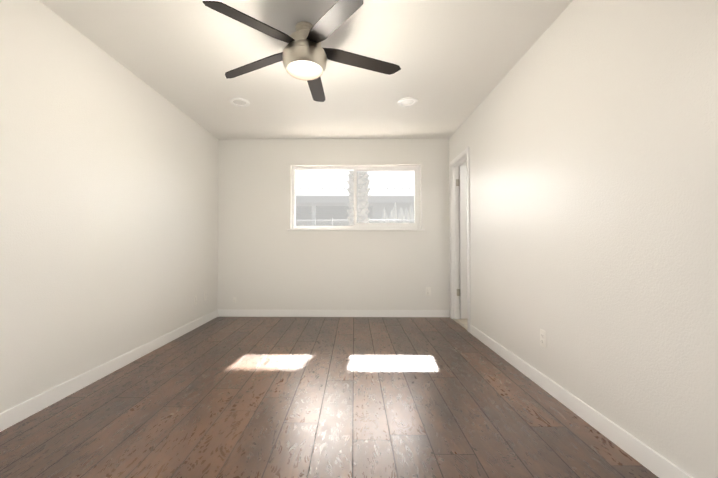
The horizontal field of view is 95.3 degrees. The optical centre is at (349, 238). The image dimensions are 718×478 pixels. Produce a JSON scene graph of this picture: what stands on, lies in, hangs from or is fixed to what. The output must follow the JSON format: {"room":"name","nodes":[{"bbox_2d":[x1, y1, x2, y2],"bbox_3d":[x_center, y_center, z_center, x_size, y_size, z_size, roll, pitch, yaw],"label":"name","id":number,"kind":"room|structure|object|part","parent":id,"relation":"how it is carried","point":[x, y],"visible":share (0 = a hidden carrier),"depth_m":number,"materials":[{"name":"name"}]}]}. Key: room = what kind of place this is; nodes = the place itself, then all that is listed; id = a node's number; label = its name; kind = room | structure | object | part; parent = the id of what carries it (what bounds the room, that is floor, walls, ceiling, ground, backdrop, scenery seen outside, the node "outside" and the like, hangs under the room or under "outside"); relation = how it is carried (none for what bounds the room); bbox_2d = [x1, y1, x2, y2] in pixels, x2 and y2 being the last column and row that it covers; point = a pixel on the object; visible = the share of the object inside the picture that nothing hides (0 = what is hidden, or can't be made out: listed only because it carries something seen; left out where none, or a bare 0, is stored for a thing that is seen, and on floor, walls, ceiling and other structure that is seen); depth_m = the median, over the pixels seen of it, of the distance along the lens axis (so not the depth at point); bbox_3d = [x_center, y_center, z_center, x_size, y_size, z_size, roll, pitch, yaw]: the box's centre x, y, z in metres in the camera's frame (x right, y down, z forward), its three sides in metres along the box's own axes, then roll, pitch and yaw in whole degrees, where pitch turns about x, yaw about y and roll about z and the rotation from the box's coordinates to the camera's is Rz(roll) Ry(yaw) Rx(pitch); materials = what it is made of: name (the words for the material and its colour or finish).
{"room":"empty bedroom","nodes":[
{"label":"empty bedroom","id":0,"kind":"room"},
{"bbox_2d":[0,0,218,412],"bbox_3d":[-1.909,-0.199,2.054,0.120,2.440,4.910,0,-1,1],"label":"wall","id":1,"kind":"structure","parent":0,"point":[108,207],"depth_m":2.29,"materials":[{"name":"white paint"}]},
{"bbox_2d":[0,310,217,431],"bbox_3d":[-1.843,0.974,2.034,0.013,0.095,4.910,0,-1,1],"label":"baseboard","id":2,"kind":"structure","parent":1,"relation":"attached to","point":[22,411],"depth_m":2.27,"materials":[{"name":"white paint"}]},
{"bbox_2d":[39,0,572,138],"bbox_3d":[0.571,-1.448,2.081,5.080,0.060,5.230,0,-1,1],"label":"ceiling","id":3,"kind":"structure","parent":0,"point":[456,61],"depth_m":2.53,"materials":[{"name":"white paint"}]},
{"bbox_2d":[229,98,249,106],"bbox_3d":[-1.121,-1.391,3.338,0.202,0.013,0.202,0,-1,1],"label":"recessed light","id":4,"kind":"object","parent":3,"relation":"in","point":[239,102],"visible":1,"depth_m":3.34,"materials":[{"name":"white paint"}]},
{"bbox_2d":[203,0,400,101],"bbox_3d":[-0.281,-1.252,2.230,1.292,0.327,1.264,0,-1,1],"label":"ceiling fan","id":5,"kind":"object","parent":3,"relation":"hanging from","point":[304,55],"visible":1,"depth_m":2.08,"materials":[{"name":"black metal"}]},
{"bbox_2d":[397,97,417,106],"bbox_3d":[0.589,-1.391,3.330,0.202,0.013,0.202,0,-1,1],"label":"recessed light","id":6,"kind":"object","parent":3,"relation":"in","point":[407,102],"visible":0.98,"depth_m":3.32,"materials":[{"name":"white paint"}]},
{"bbox_2d":[0,317,658,477],"bbox_3d":[0.586,1.051,2.039,5.110,0.060,5.230,0,-1,1],"label":"floor","id":7,"kind":"structure","parent":0,"point":[332,397],"depth_m":1.89,"materials":[{"name":"brown wood"}]},
{"bbox_2d":[217,138,465,316],"bbox_3d":[0.606,-0.157,4.575,5.080,2.440,0.200,0,-1,1],"label":"wall","id":8,"kind":"structure","parent":0,"point":[267,260],"depth_m":4.49,"materials":[{"name":"white paint"}]},
{"bbox_2d":[218,310,448,316],"bbox_3d":[-0.225,1.014,4.460,3.154,0.095,0.013,0,-1,1],"label":"baseboard","id":9,"kind":"structure","parent":8,"relation":"attached to","point":[333,313],"depth_m":4.45,"materials":[{"name":"white paint"}]},
{"bbox_2d":[292,166,419,228],"bbox_3d":[0.086,-0.575,4.597,1.796,0.883,0.074,0,-1,1],"label":"window","id":10,"kind":"structure","parent":8,"relation":"in","point":[355,197],"depth_m":4.58,"materials":[{"name":"clear glass"}]},
{"bbox_2d":[287,229,424,230],"bbox_3d":[0.085,-0.125,4.510,1.876,0.020,0.102,0,-1,1],"label":"window sill","id":11,"kind":"structure","parent":8,"relation":"attached to","point":[355,229],"depth_m":4.46,"materials":[{"name":"white paint"}]},
{"bbox_2d":[449,0,717,477],"bbox_3d":[1.376,-0.199,2.009,0.090,2.440,4.910,0,-1,1],"label":"wall","id":12,"kind":"structure","parent":0,"point":[586,132],"depth_m":1.64,"materials":[{"name":"white paint"}]},
{"bbox_2d":[449,147,469,331],"bbox_3d":[1.404,0.008,4.046,0.122,2.092,0.732,0,-1,1],"label":"door frame","id":13,"kind":"structure","parent":12,"relation":"attached to","point":[458,160],"depth_m":4.34,"materials":[{"name":"white paint"}]},
{"bbox_2d":[453,319,466,329],"bbox_3d":[1.374,1.051,4.029,0.040,0.006,0.608,0,-1,1],"label":"trim","id":14,"kind":"structure","parent":12,"relation":"attached to","point":[461,324],"depth_m":4.03,"materials":[{"name":"beige wood"}]},
{"bbox_2d":[456,166,466,318],"bbox_3d":[1.740,0.040,4.325,0.642,2.015,0.173,0,-1,1],"label":"door","id":15,"kind":"structure","parent":12,"relation":"in","point":[463,229],"depth_m":4.31,"materials":[{"name":"white paint"}]},
{"bbox_3d":[1.443,-0.021,4.333,0.048,1.550,0.037,0,-1,1],"label":"door hinges","id":16,"kind":"part","parent":15,"relation":"part of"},
{"bbox_2d":[540,329,546,347],"bbox_3d":[1.330,0.685,2.250,0.009,0.114,0.070,0,-1,1],"label":"outlet","id":17,"kind":"object","parent":12,"relation":"attached to","point":[542,338],"visible":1,"depth_m":2.24,"materials":[{"name":"white plastic"}]},
{"bbox_2d":[470,325,693,477],"bbox_3d":[1.319,0.966,1.590,0.013,0.095,4.109,0,-1,1],"label":"baseboard","id":18,"kind":"structure","parent":12,"relation":"attached to","point":[652,460],"depth_m":1.74,"materials":[{"name":"white paint"}]}
]}

